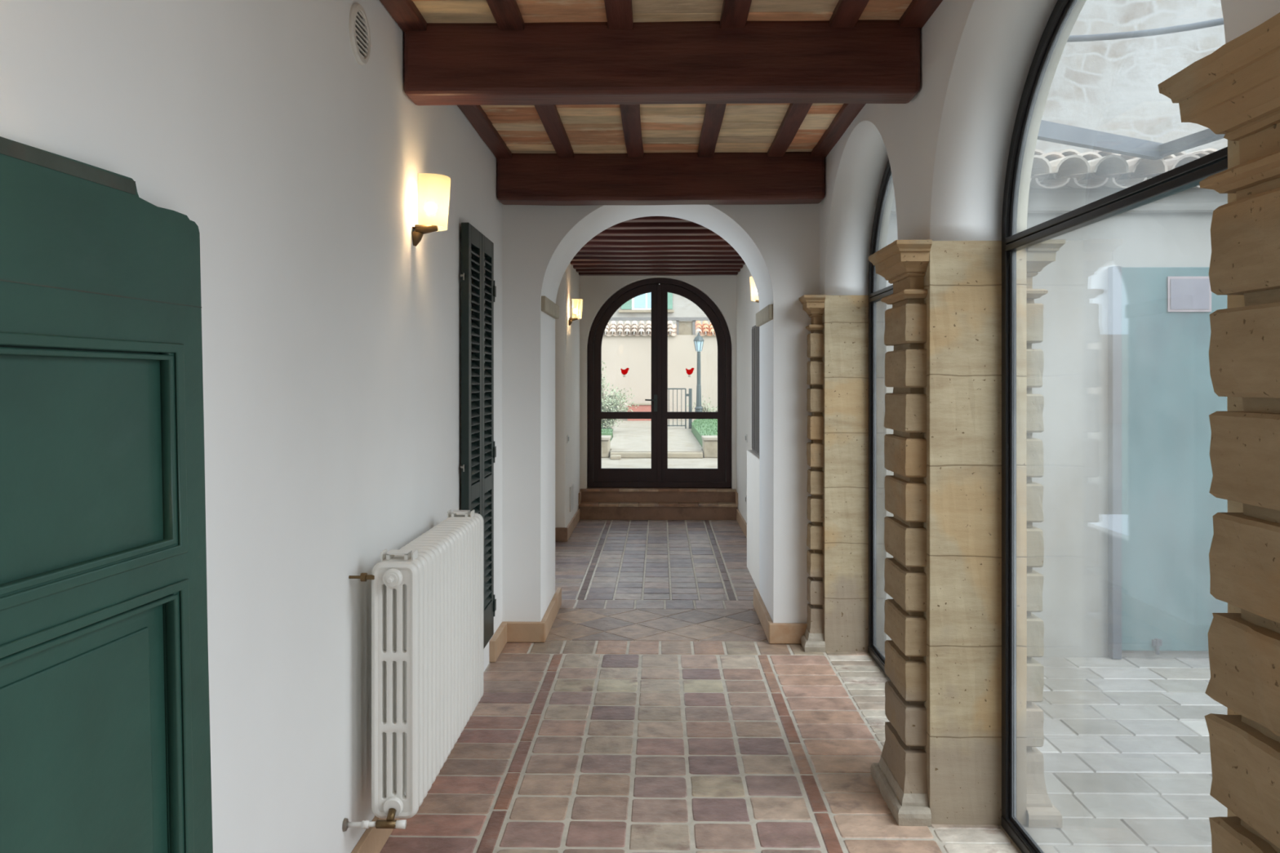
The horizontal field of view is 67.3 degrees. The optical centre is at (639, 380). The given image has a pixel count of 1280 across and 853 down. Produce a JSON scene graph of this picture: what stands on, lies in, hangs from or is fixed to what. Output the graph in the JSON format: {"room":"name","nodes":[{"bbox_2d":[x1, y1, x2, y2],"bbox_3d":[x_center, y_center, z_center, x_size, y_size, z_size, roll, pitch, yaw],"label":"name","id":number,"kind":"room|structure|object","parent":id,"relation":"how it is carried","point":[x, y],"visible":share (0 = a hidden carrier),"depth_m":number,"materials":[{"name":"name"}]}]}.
{"room":"hallway","nodes":[
{"label":"hallway","id":0,"kind":"room"},
{"bbox_2d":[0,0,502,852],"bbox_3d":[-1.091,0.120,-0.502,0.200,3.200,12.950,0,0,1],"label":"wall","id":1,"kind":"structure","parent":0,"point":[331,340],"depth_m":2.58,"materials":[{"name":"white paint"}]},
{"bbox_2d":[0,136,213,852],"bbox_3d":[-0.932,0.626,1.375,0.048,1.970,1.101,-1,0,6],"label":"panelled door","id":2,"kind":"structure","parent":1,"relation":"in","point":[105,740],"depth_m":1.62,"materials":[{"name":"green paint"}]},
{"bbox_2d":[348,2,370,65],"bbox_3d":[-0.908,-1.125,3.125,0.014,0.192,0.192,0,0,1],"label":"air vent","id":3,"kind":"object","parent":1,"relation":"in","point":[358,24],"visible":1,"depth_m":3.11,"materials":[{"name":"white plastic"}]},
{"bbox_2d":[351,816,399,852],"bbox_3d":[-0.994,1.556,-1.190,0.022,0.123,11.580,0,0,1],"label":"baseboard","id":4,"kind":"structure","parent":1,"relation":"attached to","point":[373,840],"depth_m":3.21,"materials":[{"name":"ceramic"}]},
{"bbox_2d":[342,509,483,831],"bbox_3d":[-0.797,0.975,3.573,0.217,0.848,1.223,0,0,1],"label":"radiator","id":5,"kind":"object","parent":1,"relation":"attached to","point":[427,593],"visible":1,"depth_m":3.14,"materials":[{"name":"white metal"}]},
{"bbox_2d":[412,173,450,246],"bbox_3d":[-0.834,-0.669,3.818,0.159,0.271,0.171,0,0,1],"label":"wall lamp","id":6,"kind":"object","parent":1,"relation":"attached to","point":[433,189],"visible":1,"depth_m":3.75,"materials":[{"name":"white glass"}]},
{"bbox_2d":[460,222,496,648],"bbox_3d":[-0.840,0.325,5.036,0.046,2.190,0.755,0,0,1],"label":"shutter","id":7,"kind":"object","parent":1,"relation":"attached to","point":[478,450],"visible":0.88,"depth_m":4.98,"materials":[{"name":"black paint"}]},
{"bbox_2d":[489,622,506,662],"bbox_3d":[-0.843,1.556,5.729,0.036,0.123,0.420,0,0,1],"label":"baseboard","id":8,"kind":"structure","parent":1,"relation":"attached to","point":[498,642],"depth_m":5.64,"materials":[{"name":"wood"}]},
{"bbox_2d":[555,262,580,527],"bbox_3d":[-0.901,0.070,10.751,0.350,3.100,2.140,0,0,1],"label":"wall","id":9,"kind":"structure","parent":0,"point":[567,338],"depth_m":9.81,"materials":[{"name":"beige paint"}]},
{"bbox_2d":[569,484,573,511],"bbox_3d":[-0.731,1.250,10.267,0.012,0.260,0.340,0,0,1],"label":"access hatch","id":10,"kind":"object","parent":9,"relation":"attached to","point":[571,487],"visible":1,"depth_m":10.23,"materials":[{"name":"white plastic"}]},
{"bbox_2d":[566,508,580,540],"bbox_3d":[-0.723,1.554,10.432,0.020,0.128,1.510,0,0,1],"label":"baseboard","id":11,"kind":"structure","parent":9,"relation":"attached to","point":[574,522],"depth_m":10.33,"materials":[{"name":"ceramic"}]},
{"bbox_2d":[568,298,582,325],"bbox_3d":[-0.674,-0.710,10.016,0.159,0.271,0.171,0,0,1],"label":"wall lamp","id":12,"kind":"object","parent":9,"relation":"attached to","point":[577,304],"visible":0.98,"depth_m":9.94,"materials":[{"name":"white glass"}]},
{"bbox_2d":[578,491,581,504],"bbox_3d":[-0.706,1.375,11.277,0.020,0.130,0.180,0,0,1],"label":"trim","id":13,"kind":"structure","parent":9,"relation":"attached to","point":[580,492],"depth_m":11.19,"materials":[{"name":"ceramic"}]},
{"bbox_2d":[580,275,736,488],"bbox_3d":[0.191,0.070,11.573,2.500,3.100,0.350,0,0,1],"label":"wall","id":14,"kind":"structure","parent":0,"point":[595,291],"depth_m":11.41,"materials":[{"name":"beige paint"}]},
{"bbox_2d":[587,277,731,488],"bbox_3d":[0.232,0.026,11.502,1.716,2.509,0.151,0,0,1],"label":"door","id":15,"kind":"structure","parent":14,"relation":"in","point":[659,476],"depth_m":11.49,"materials":[{"name":"brown wood"}]},
{"bbox_2d":[620,368,629,377],"bbox_3d":[-0.181,-0.100,11.531,0.110,0.108,0.002,0,0,1],"label":"sticker","id":16,"kind":"object","parent":15,"relation":"attached to","point":[624,372],"visible":1,"depth_m":11.53,"materials":[{"name":"red plastic"}]},
{"bbox_2d":[685,367,693,377],"bbox_3d":[0.599,-0.100,11.514,0.110,0.108,0.002,0,0,1],"label":"sticker","id":17,"kind":"object","parent":15,"relation":"attached to","point":[690,371],"visible":1,"depth_m":11.51,"materials":[{"name":"red plastic"}]},
{"bbox_2d":[586,487,732,503],"bbox_3d":[0.233,1.452,11.573,1.724,0.337,0.350,0,0,1],"label":"door sill","id":18,"kind":"structure","parent":14,"relation":"attached to","point":[619,488],"depth_m":11.42,"materials":[{"name":"wood"}]},
{"bbox_2d":[502,203,819,622],"bbox_3d":[0.142,0.070,6.363,2.380,3.100,0.830,0,0,1],"label":"wall","id":19,"kind":"structure","parent":0,"point":[779,244],"depth_m":5.97,"materials":[{"name":"white paint"}]},
{"bbox_2d":[502,621,545,642],"bbox_3d":[-0.721,1.556,5.950,0.270,0.123,0.033,0,0,1],"label":"baseboard","id":20,"kind":"structure","parent":19,"relation":"attached to","point":[517,632],"depth_m":5.93,"materials":[{"name":"ceramic"}]},
{"bbox_2d":[541,295,559,319],"bbox_3d":[-0.603,-0.481,6.379,0.048,0.092,0.806,0,0,1],"label":"block","id":21,"kind":"object","parent":19,"relation":"attached to","point":[548,307],"visible":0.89,"depth_m":6.21,"materials":[{"name":"grey stone"}]},
{"bbox_2d":[541,587,561,639],"bbox_3d":[-0.591,1.556,6.454,0.030,0.123,0.980,0,0,1],"label":"baseboard","id":22,"kind":"structure","parent":19,"relation":"attached to","point":[551,613],"depth_m":6.38,"materials":[{"name":"wood"}]},
{"bbox_2d":[753,588,773,642],"bbox_3d":[0.819,1.556,6.424,0.030,0.123,0.980,0,0,1],"label":"baseboard","id":23,"kind":"structure","parent":19,"relation":"attached to","point":[764,617],"depth_m":6.36,"materials":[{"name":"ceramic"}]},
{"bbox_2d":[755,304,773,326],"bbox_3d":[0.828,-0.426,6.349,0.048,0.092,0.806,0,0,1],"label":"block","id":24,"kind":"object","parent":19,"relation":"attached to","point":[765,315],"visible":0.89,"depth_m":6.18,"materials":[{"name":"grey stone"}]},
{"bbox_2d":[768,622,807,644],"bbox_3d":[0.951,1.556,5.915,0.315,0.123,0.033,0,0,1],"label":"baseboard","id":25,"kind":"structure","parent":19,"relation":"attached to","point":[779,633],"depth_m":5.90,"materials":[{"name":"ceramic"}]},
{"bbox_2d":[411,0,912,153],"bbox_3d":[0.038,-1.361,1.525,1.875,0.022,8.848,0,0,1],"label":"ceiling","id":26,"kind":"structure","parent":0,"point":[669,127],"depth_m":4.86,"materials":[{"name":"wood"}]},
{"bbox_2d":[379,0,426,32],"bbox_3d":[-0.924,-1.349,0.429,0.099,0.052,6.620,0,0,1],"label":"rafter","id":27,"kind":"object","parent":26,"relation":"attached to","point":[406,14],"visible":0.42,"depth_m":3.49,"materials":[{"name":"brown wood"}]},
{"bbox_2d":[457,105,511,159],"bbox_3d":[-0.833,-1.349,4.778,0.099,0.052,2.080,0,0,1],"label":"rafter","id":28,"kind":"object","parent":26,"relation":"attached to","point":[476,115],"visible":0.44,"depth_m":5.11,"materials":[{"name":"brown wood"}]},
{"bbox_2d":[485,0,524,30],"bbox_3d":[-0.552,-1.349,0.422,0.100,0.052,6.620,0,0,1],"label":"rafter","id":29,"kind":"object","parent":26,"relation":"attached to","point":[507,15],"visible":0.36,"depth_m":3.48,"materials":[{"name":"brown wood"}]},
{"bbox_2d":[534,105,573,158],"bbox_3d":[-0.461,-1.349,4.771,0.099,0.052,2.080,0,0,1],"label":"rafter","id":30,"kind":"object","parent":26,"relation":"attached to","point":[549,117],"visible":0.35,"depth_m":5.09,"materials":[{"name":"brown wood"}]},
{"bbox_2d":[604,0,633,29],"bbox_3d":[-0.138,-1.349,0.413,0.100,0.052,6.620,0,0,1],"label":"rafter","id":31,"kind":"object","parent":26,"relation":"attached to","point":[619,13],"visible":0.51,"depth_m":3.48,"materials":[{"name":"brown wood"}]},
{"bbox_2d":[619,104,644,157],"bbox_3d":[-0.048,-1.349,4.762,0.100,0.052,2.080,0,0,1],"label":"rafter","id":32,"kind":"object","parent":26,"relation":"attached to","point":[630,113],"visible":0.46,"depth_m":5.09,"materials":[{"name":"brown wood"}]},
{"bbox_2d":[497,151,825,205],"bbox_3d":[0.123,-1.218,5.805,1.957,0.293,0.192,0,0,1],"label":"ceiling beam","id":33,"kind":"structure","parent":26,"relation":"attached to","point":[793,177],"depth_m":5.71,"materials":[{"name":"brown wood"}]},
{"bbox_2d":[404,19,919,105],"bbox_3d":[0.080,-1.224,3.712,1.957,0.283,0.180,0,0,1],"label":"ceiling beam","id":34,"kind":"structure","parent":26,"relation":"attached to","point":[872,61],"depth_m":3.63,"materials":[{"name":"brown wood"}]},
{"bbox_2d":[697,103,726,157],"bbox_3d":[0.371,-1.349,4.753,0.101,0.052,2.080,0,0,1],"label":"rafter","id":35,"kind":"object","parent":26,"relation":"attached to","point":[713,113],"visible":0.4,"depth_m":5.07,"materials":[{"name":"brown wood"}]},
{"bbox_2d":[720,0,751,28],"bbox_3d":[0.281,-1.349,0.404,0.102,0.052,6.620,0,0,1],"label":"rafter","id":36,"kind":"object","parent":26,"relation":"attached to","point":[735,13],"visible":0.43,"depth_m":3.48,"materials":[{"name":"brown wood"}]},
{"bbox_2d":[767,103,812,156],"bbox_3d":[0.783,-1.349,4.745,0.099,0.052,2.080,0,0,1],"label":"rafter","id":37,"kind":"object","parent":26,"relation":"attached to","point":[796,113],"visible":0.41,"depth_m":5.07,"materials":[{"name":"brown wood"}]},
{"bbox_2d":[811,103,865,157],"bbox_3d":[1.043,-1.349,4.739,0.100,0.052,2.080,0,0,1],"label":"rafter","id":38,"kind":"object","parent":26,"relation":"attached to","point":[847,113],"visible":0.37,"depth_m":5.07,"materials":[{"name":"brown wood"}]},
{"bbox_2d":[829,0,869,27],"bbox_3d":[0.693,-1.349,0.396,0.100,0.052,6.620,0,0,1],"label":"rafter","id":39,"kind":"object","parent":26,"relation":"attached to","point":[846,13],"visible":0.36,"depth_m":3.47,"materials":[{"name":"brown wood"}]},
{"bbox_2d":[898,0,942,30],"bbox_3d":[0.954,-1.349,0.390,0.098,0.052,6.620,0,0,1],"label":"rafter","id":40,"kind":"object","parent":26,"relation":"attached to","point":[918,12],"visible":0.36,"depth_m":3.47,"materials":[{"name":"brown wood"}]},
{"bbox_2d":[379,520,1022,852],"bbox_3d":[0.073,1.679,2.299,2.550,0.121,18.600,0,0,1],"label":"floor","id":41,"kind":"structure","parent":0,"point":[864,682],"depth_m":4.42,"materials":[{"name":"tile"}]},
{"bbox_2d":[578,502,737,519],"bbox_3d":[0.212,1.528,11.257,1.847,0.184,0.201,0,0,1],"label":"step","id":42,"kind":"structure","parent":41,"relation":"on","point":[588,510],"depth_m":11.18,"materials":[{"name":"ceramic"}]},
{"bbox_2d":[579,488,736,502],"bbox_3d":[0.214,1.360,11.362,1.847,0.156,0.071,0,0,1],"label":"step","id":43,"kind":"structure","parent":42,"relation":"on","point":[686,495],"depth_m":11.35,"materials":[{"name":"ceramic"}]},
{"bbox_2d":[799,294,825,652],"bbox_3d":[1.042,0.555,5.824,0.128,2.130,0.210,0,0,1],"label":"stone pilaster","id":44,"kind":"object","parent":41,"relation":"on","point":[813,640],"visible":1,"depth_m":5.79,"materials":[{"name":"stone"}]},
{"bbox_2d":[868,240,932,826],"bbox_3d":[0.998,0.555,3.718,0.128,2.130,0.476,0,0,1],"label":"stone pilaster","id":45,"kind":"object","parent":41,"relation":"on","point":[900,775],"visible":1,"depth_m":3.58,"materials":[{"name":"stone"}]},
{"bbox_2d":[1157,12,1279,852],"bbox_3d":[0.950,0.555,1.418,0.129,2.130,0.476,0,0,1],"label":"stone pilaster","id":46,"kind":"object","parent":41,"relation":"on","point":[1233,91],"visible":1,"depth_m":1.49,"materials":[{"name":"stone"}]},
{"bbox_2d":[1226,139,1244,817],"bbox_3d":[1.190,0.555,1.430,0.350,2.130,0.475,0,0,1],"label":"pier","id":47,"kind":"object","parent":41,"relation":"on","point":[1233,403],"visible":0.02,"depth_m":1.65,"materials":[{"name":"stone"}]},
{"bbox_2d":[736,263,759,523],"bbox_3d":[1.245,0.070,9.256,0.295,3.100,5.040,0,0,1],"label":"wall","id":48,"kind":"structure","parent":0,"point":[747,309],"depth_m":10.45,"materials":[{"name":"beige paint"}]},
{"bbox_2d":[735,492,737,504],"bbox_3d":[1.129,1.375,11.239,0.020,0.130,0.180,0,0,1],"label":"trim","id":49,"kind":"structure","parent":48,"relation":"attached to","point":[736,493],"depth_m":11.15,"materials":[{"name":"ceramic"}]},
{"bbox_2d":[736,509,746,538],"bbox_3d":[1.081,1.554,8.954,0.020,0.128,4.390,0,0,1],"label":"baseboard","id":50,"kind":"structure","parent":48,"relation":"attached to","point":[740,519],"depth_m":10.42,"materials":[{"name":"wood"}]},
{"bbox_2d":[749,276,759,302],"bbox_3d":[1.007,-0.740,8.131,0.159,0.271,0.171,0,0,1],"label":"wall lamp","id":51,"kind":"object","parent":48,"relation":"attached to","point":[754,297],"visible":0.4,"depth_m":8.07,"materials":[{"name":"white glass"}]},
{"bbox_2d":[746,449,759,591],"bbox_3d":[0.986,1.110,7.551,0.153,1.020,1.580,0,0,1],"label":"wall","id":52,"kind":"structure","parent":0,"point":[753,459],"depth_m":7.77,"materials":[{"name":"beige paint"}]},
{"bbox_2d":[751,324,759,455],"bbox_3d":[0.959,0.070,7.552,0.036,1.060,1.420,0,0,1],"label":"window","id":53,"kind":"structure","parent":52,"relation":"on","point":[755,330],"depth_m":7.89,"materials":[{"name":"grey paint"}]},
{"bbox_2d":[822,295,883,651],"bbox_3d":[1.282,0.555,5.840,0.350,2.130,0.195,0,0,1],"label":"wall","id":54,"kind":"structure","parent":0,"point":[845,387],"depth_m":5.75,"materials":[{"name":"stone"}]},
{"bbox_2d":[876,0,1086,291],"bbox_3d":[1.287,0.070,-0.547,0.073,3.100,12.960,0,0,1],"label":"wall","id":55,"kind":"structure","parent":0,"point":[1025,176],"depth_m":3.42,"materials":[{"name":"white paint"}]},
{"bbox_2d":[819,0,1279,825],"bbox_3d":[1.149,0.070,-0.544,0.350,3.100,12.960,0,0,1],"label":"wall","id":56,"kind":"structure","parent":0,"point":[962,279],"depth_m":3.51,"materials":[{"name":"stone"}]},
{"bbox_2d":[867,159,893,680],"bbox_3d":[1.364,0.170,4.858,0.048,2.896,1.766,0,0,1],"label":"window","id":57,"kind":"structure","parent":56,"relation":"in","point":[874,296],"depth_m":5.69,"materials":[{"name":"black metal"}]},
{"bbox_2d":[1026,239,1065,827],"bbox_3d":[1.477,0.555,3.707,0.128,2.130,0.477,0,0,1],"label":"stone pilaster","id":58,"kind":"object","parent":56,"relation":"attached to","point":[1041,812],"visible":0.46,"depth_m":3.54,"materials":[{"name":"beige stone"}]},
{"bbox_2d":[1001,0,1227,852],"bbox_3d":[1.317,0.170,2.583,0.048,2.896,1.836,0,0,1],"label":"window","id":59,"kind":"structure","parent":56,"relation":"in","point":[1188,175],"depth_m":3.44,"materials":[{"name":"black metal"}]},
{"bbox_3d":[-1.024,0.070,8.233,0.210,3.100,2.900,0,0,1],"label":"wall","id":60,"kind":"structure","parent":0,"visible":0},
{"bbox_2d":[555,527,567,542],"bbox_3d":[-0.809,1.549,9.666,0.160,0.138,0.025,0,0,1],"label":"baseboard","id":61,"kind":"structure","parent":60,"relation":"attached to","point":[561,533],"depth_m":9.65,"materials":[{"name":"wood"}]},
{"bbox_3d":[0.143,-1.413,9.289,2.500,0.135,5.020,0,0,1],"label":"ceiling","id":62,"kind":"structure","parent":0,"visible":0},
{"bbox_2d":[595,229,717,235],"bbox_3d":[0.077,-1.286,8.105,1.987,0.114,0.123,0,0,1],"label":"joist","id":63,"kind":"object","parent":62,"relation":"attached to","point":[606,232],"visible":0.21,"depth_m":8.05,"materials":[{"name":"brown wood"}]},
{"bbox_2d":[582,241,731,247],"bbox_3d":[0.091,-1.285,8.795,1.987,0.115,0.123,0,0,1],"label":"joist","id":64,"kind":"object","parent":62,"relation":"attached to","point":[589,244],"visible":0.26,"depth_m":8.74,"materials":[{"name":"brown wood"}]},
{"bbox_2d":[577,246,736,252],"bbox_3d":[0.099,-1.286,9.140,1.987,0.115,0.123,0,0,1],"label":"joist","id":65,"kind":"object","parent":62,"relation":"attached to","point":[721,249],"visible":0.3,"depth_m":9.08,"materials":[{"name":"brown wood"}]},
{"bbox_2d":[571,256,742,261],"bbox_3d":[0.182,-1.286,9.829,1.849,0.114,0.123,0,0,1],"label":"joist","id":66,"kind":"object","parent":62,"relation":"attached to","point":[575,258],"visible":0.3,"depth_m":9.78,"materials":[{"name":"brown wood"}]},
{"bbox_2d":[588,235,726,241],"bbox_3d":[0.084,-1.286,8.450,1.987,0.115,0.123,0,0,1],"label":"joist","id":67,"kind":"object","parent":62,"relation":"attached to","point":[708,237],"visible":0.23,"depth_m":8.39,"materials":[{"name":"brown wood"}]},
{"bbox_2d":[574,251,740,257],"bbox_3d":[0.106,-1.286,9.485,1.987,0.114,0.123,0,0,1],"label":"joist","id":68,"kind":"object","parent":62,"relation":"attached to","point":[665,253],"visible":0.3,"depth_m":9.43,"materials":[{"name":"brown wood"}]},
{"bbox_2d":[606,222,708,229],"bbox_3d":[0.070,-1.286,7.760,1.987,0.115,0.123,0,0,1],"label":"joist","id":69,"kind":"object","parent":62,"relation":"attached to","point":[623,225],"visible":0.16,"depth_m":7.70,"materials":[{"name":"brown wood"}]},
{"bbox_2d":[623,216,691,222],"bbox_3d":[0.063,-1.285,7.415,1.987,0.115,0.123,0,0,1],"label":"joist","id":70,"kind":"object","parent":62,"relation":"attached to","point":[647,219],"visible":0.07,"depth_m":7.37,"materials":[{"name":"brown wood"}]},
{"bbox_2d":[570,260,745,265],"bbox_3d":[0.189,-1.286,10.173,1.849,0.114,0.123,0,0,1],"label":"joist","id":71,"kind":"object","parent":62,"relation":"attached to","point":[661,262],"visible":0.44,"depth_m":10.12,"materials":[{"name":"brown wood"}]},
{"bbox_2d":[573,264,742,269],"bbox_3d":[0.196,-1.285,10.518,1.849,0.115,0.123,0,0,1],"label":"joist","id":72,"kind":"object","parent":62,"relation":"attached to","point":[695,266],"visible":0.43,"depth_m":10.46,"materials":[{"name":"brown wood"}]},
{"bbox_2d":[576,268,740,272],"bbox_3d":[0.203,-1.285,10.863,1.849,0.116,0.123,0,0,1],"label":"joist","id":73,"kind":"object","parent":62,"relation":"attached to","point":[584,270],"visible":0.45,"depth_m":10.81,"materials":[{"name":"brown wood"}]},
{"bbox_2d":[578,271,737,275],"bbox_3d":[0.211,-1.286,11.208,1.849,0.115,0.123,0,0,1],"label":"joist","id":74,"kind":"object","parent":62,"relation":"attached to","point":[702,273],"visible":0.41,"depth_m":11.16,"materials":[{"name":"brown wood"}]},
{"label":"outside","id":75,"kind":"structure","parent":0,"visible":0},
{"bbox_2d":[884,655,1227,852],"bbox_3d":[3.774,1.630,1.222,4.921,0.020,8.795,0,0,1],"label":"paving","id":76,"kind":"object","parent":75,"point":[1113,791],"visible":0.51,"depth_m":4.17,"materials":[{"name":"grey stone"}]},
{"bbox_2d":[1036,120,1224,159],"bbox_3d":[2.614,0.146,2.877,2.452,2.948,5.109,0,0,1],"label":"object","id":77,"kind":"object","parent":76,"relation":"on","point":[1050,131],"visible":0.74,"depth_m":5.13,"materials":[{"name":"grey metal"}]},
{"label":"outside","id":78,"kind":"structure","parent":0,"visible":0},
{"bbox_2d":[880,651,1210,852],"bbox_3d":[3.804,1.698,1.221,5.045,0.143,9.000,0,0,1],"label":"grout","id":79,"kind":"object","parent":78,"point":[883,654],"depth_m":3.84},
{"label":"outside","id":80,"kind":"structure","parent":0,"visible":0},
{"bbox_2d":[601,426,717,468],"bbox_3d":[0.746,1.470,35.867,28.000,0.300,48.250,0,0,1],"label":"garden","id":81,"kind":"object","parent":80,"point":[606,463],"depth_m":15.35,"materials":[{"name":"stone"}]},
{"bbox_2d":[601,435,611,457],"bbox_3d":[-1.040,1.144,16.700,1.055,0.352,0.610,0,0,1],"label":"block","id":82,"kind":"object","parent":81,"relation":"on","point":[606,439],"visible":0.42,"depth_m":16.42,"materials":[{"name":"stone"}]},
{"bbox_2d":[601,425,613,440],"bbox_3d":[-3.031,1.195,23.064,4.980,0.250,5.008,0,0,1],"label":"grass","id":83,"kind":"structure","parent":81,"relation":"on","point":[608,431],"depth_m":20.85,"materials":[{"name":"green plant"}]},
{"bbox_2d":[601,360,639,428],"bbox_3d":[-0.849,0.328,22.529,1.671,1.571,1.264,0,0,1],"label":"leafy shrub","id":84,"kind":"object","parent":83,"relation":"on","point":[612,403],"visible":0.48,"depth_m":22.39,"materials":[{"name":"green plant"}]},
{"bbox_2d":[610,454,621,459],"bbox_3d":[-0.409,1.289,16.162,0.170,0.058,0.260,0,0,1],"label":"stone slab","id":85,"kind":"object","parent":81,"relation":"on","point":[612,456],"visible":1,"depth_m":16.03,"materials":[{"name":"beige stone"}]},
{"bbox_2d":[609,419,702,457],"bbox_3d":[0.502,1.264,22.904,2.850,0.112,13.180,0,0,1],"label":"garden path","id":86,"kind":"structure","parent":81,"relation":"on","point":[633,439],"depth_m":19.15,"materials":[{"name":"stone"}]},
{"bbox_2d":[626,403,651,411],"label":"brick planter","id":87,"kind":"object","parent":86,"relation":"on","point":[644,407],"depth_m":28.90,"materials":[{"name":"brick"}]},
{"bbox_2d":[627,418,651,420],"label":"brick planter","id":88,"kind":"object","parent":86,"relation":"on","point":[628,419],"depth_m":28.90,"materials":[{"name":"brick"}]},
{"bbox_2d":[667,388,692,428],"bbox_3d":[0.797,0.700,24.189,1.018,1.016,0.080,0,0,1],"label":"iron gate","id":89,"kind":"object","parent":86,"relation":"on","point":[690,394],"visible":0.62,"depth_m":24.17,"materials":[{"name":"grey metal"}]},
{"bbox_2d":[604,292,713,334],"bbox_3d":[0.665,-2.780,31.943,18.000,8.200,3.100,0,0,1],"label":"stone house","id":90,"kind":"structure","parent":81,"relation":"on","point":[683,313],"depth_m":32.94,"materials":[{"name":"paint"}]},
{"bbox_2d":[621,298,631,309],"bbox_3d":[-0.462,-3.143,32.967,0.365,1.395,0.060,0,0,1],"label":"shutter","id":91,"kind":"object","parent":90,"relation":"hanging from","point":[628,305],"depth_m":32.94,"materials":[{"name":"green paint"}]},
{"bbox_2d":[667,292,672,309],"bbox_3d":[0.921,-3.143,32.938,0.386,1.395,0.060,0,0,1],"label":"shutter","id":92,"kind":"object","parent":90,"relation":"hanging from","point":[669,295],"depth_m":32.90,"materials":[{"name":"green paint"}]},
{"bbox_2d":[601,334,717,419],"bbox_3d":[0.622,-0.045,29.869,24.000,2.730,0.350,0,0,1],"label":"wall","id":93,"kind":"structure","parent":81,"relation":"on","point":[633,353],"depth_m":29.69,"materials":[{"name":"paint"}]},
{"bbox_2d":[603,320,676,336],"bbox_3d":[-0.231,-1.625,29.868,2.757,0.510,0.706,0,0,1],"label":"tiled coping","id":94,"kind":"object","parent":93,"relation":"on","point":[609,329],"visible":0.59,"depth_m":29.79,"materials":[{"name":"tile"}]},
{"bbox_2d":[695,320,715,336],"bbox_3d":[2.313,-1.625,29.815,1.203,0.510,0.706,0,0,1],"label":"tiled coping","id":95,"kind":"object","parent":93,"relation":"on","point":[701,329],"visible":0.48,"depth_m":29.73,"materials":[{"name":"tile"}]},
{"bbox_2d":[691,418,717,446],"bbox_3d":[3.858,1.153,23.173,5.250,0.335,12.516,0,0,1],"label":"grass","id":96,"kind":"structure","parent":81,"relation":"on","point":[700,427],"depth_m":21.28,"materials":[{"name":"green plant"}]},
{"bbox_2d":[693,332,704,412],"bbox_3d":[1.589,-0.137,25.973,0.300,2.340,0.300,0,0,1],"label":"street lamp","id":97,"kind":"object","parent":96,"relation":"on","point":[698,340],"visible":0.91,"depth_m":25.92,"materials":[{"name":"grey metal"}]},
{"bbox_2d":[686,395,717,412],"bbox_3d":[1.906,0.734,27.453,1.159,0.589,0.935,0,0,1],"label":"leafy shrub","id":98,"kind":"object","parent":96,"relation":"on","point":[704,407],"visible":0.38,"depth_m":27.40,"materials":[{"name":"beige plant"}]},
{"bbox_2d":[701,435,717,457],"bbox_3d":[1.669,1.144,16.644,1.185,0.352,0.610,0,0,1],"label":"block","id":99,"kind":"object","parent":81,"relation":"on","point":[709,442],"visible":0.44,"depth_m":16.38,"materials":[{"name":"stone"}]},
{"bbox_3d":[0.066,-2.330,2.349,2.635,1.300,18.900,0,0,1],"label":"wall","id":100,"kind":"structure","parent":0,"visible":0},
{"bbox_2d":[1066,17,1223,42],"bbox_3d":[3.768,-2.102,4.945,4.414,0.786,1.610,0,0,-13],"label":"cable","id":101,"kind":"object","parent":100,"relation":"hanging from","point":[1216,22],"visible":0.38,"depth_m":4.76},
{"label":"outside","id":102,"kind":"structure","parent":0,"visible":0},
{"bbox_2d":[882,212,1213,657],"bbox_3d":[3.889,0.300,5.795,4.865,2.840,0.350,0,0,1],"label":"wall","id":103,"kind":"structure","parent":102,"point":[1073,389],"depth_m":5.65,"materials":[{"name":"white paint"}]},
{"bbox_2d":[890,188,1227,213],"bbox_3d":[3.885,-1.050,5.585,4.865,0.140,0.070,0,0,1],"label":"crown molding","id":104,"kind":"structure","parent":103,"relation":"attached to","point":[1190,200],"depth_m":5.58,"materials":[{"name":"white paint"}]},
{"bbox_2d":[1029,183,1200,189],"bbox_3d":[3.888,-1.113,5.745,4.865,0.065,0.350,0,0,1],"label":"trim","id":105,"kind":"structure","parent":103,"relation":"attached to","point":[1064,187],"depth_m":5.60,"materials":[{"name":"white paint"}]},
{"bbox_2d":[1029,147,1217,188],"bbox_3d":[3.901,-1.283,5.854,4.820,0.390,0.980,0,0,1],"label":"tiled roof","id":106,"kind":"structure","parent":105,"relation":"on","point":[1070,167],"depth_m":5.55,"materials":[{"name":"tile"}]},
{"bbox_2d":[1107,266,1227,659],"bbox_3d":[3.333,0.477,5.598,1.175,2.285,0.067,0,0,1],"label":"door","id":107,"kind":"structure","parent":103,"relation":"in","point":[1162,397],"depth_m":5.59,"materials":[{"name":"teal paint"}]},
{"bbox_2d":[1167,276,1211,311],"bbox_3d":[3.192,-0.502,5.583,0.250,0.205,0.011,0,0,1],"label":"plate","id":108,"kind":"object","parent":107,"relation":"attached to","point":[1184,294],"visible":0.86,"depth_m":5.58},
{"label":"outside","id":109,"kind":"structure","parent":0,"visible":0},
{"bbox_2d":[1035,0,1227,153],"bbox_3d":[4.302,-2.380,6.437,5.665,8.000,0.350,0,0,1],"label":"wall","id":110,"kind":"structure","parent":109,"point":[1104,86],"depth_m":6.29,"materials":[{"name":"white stone"}]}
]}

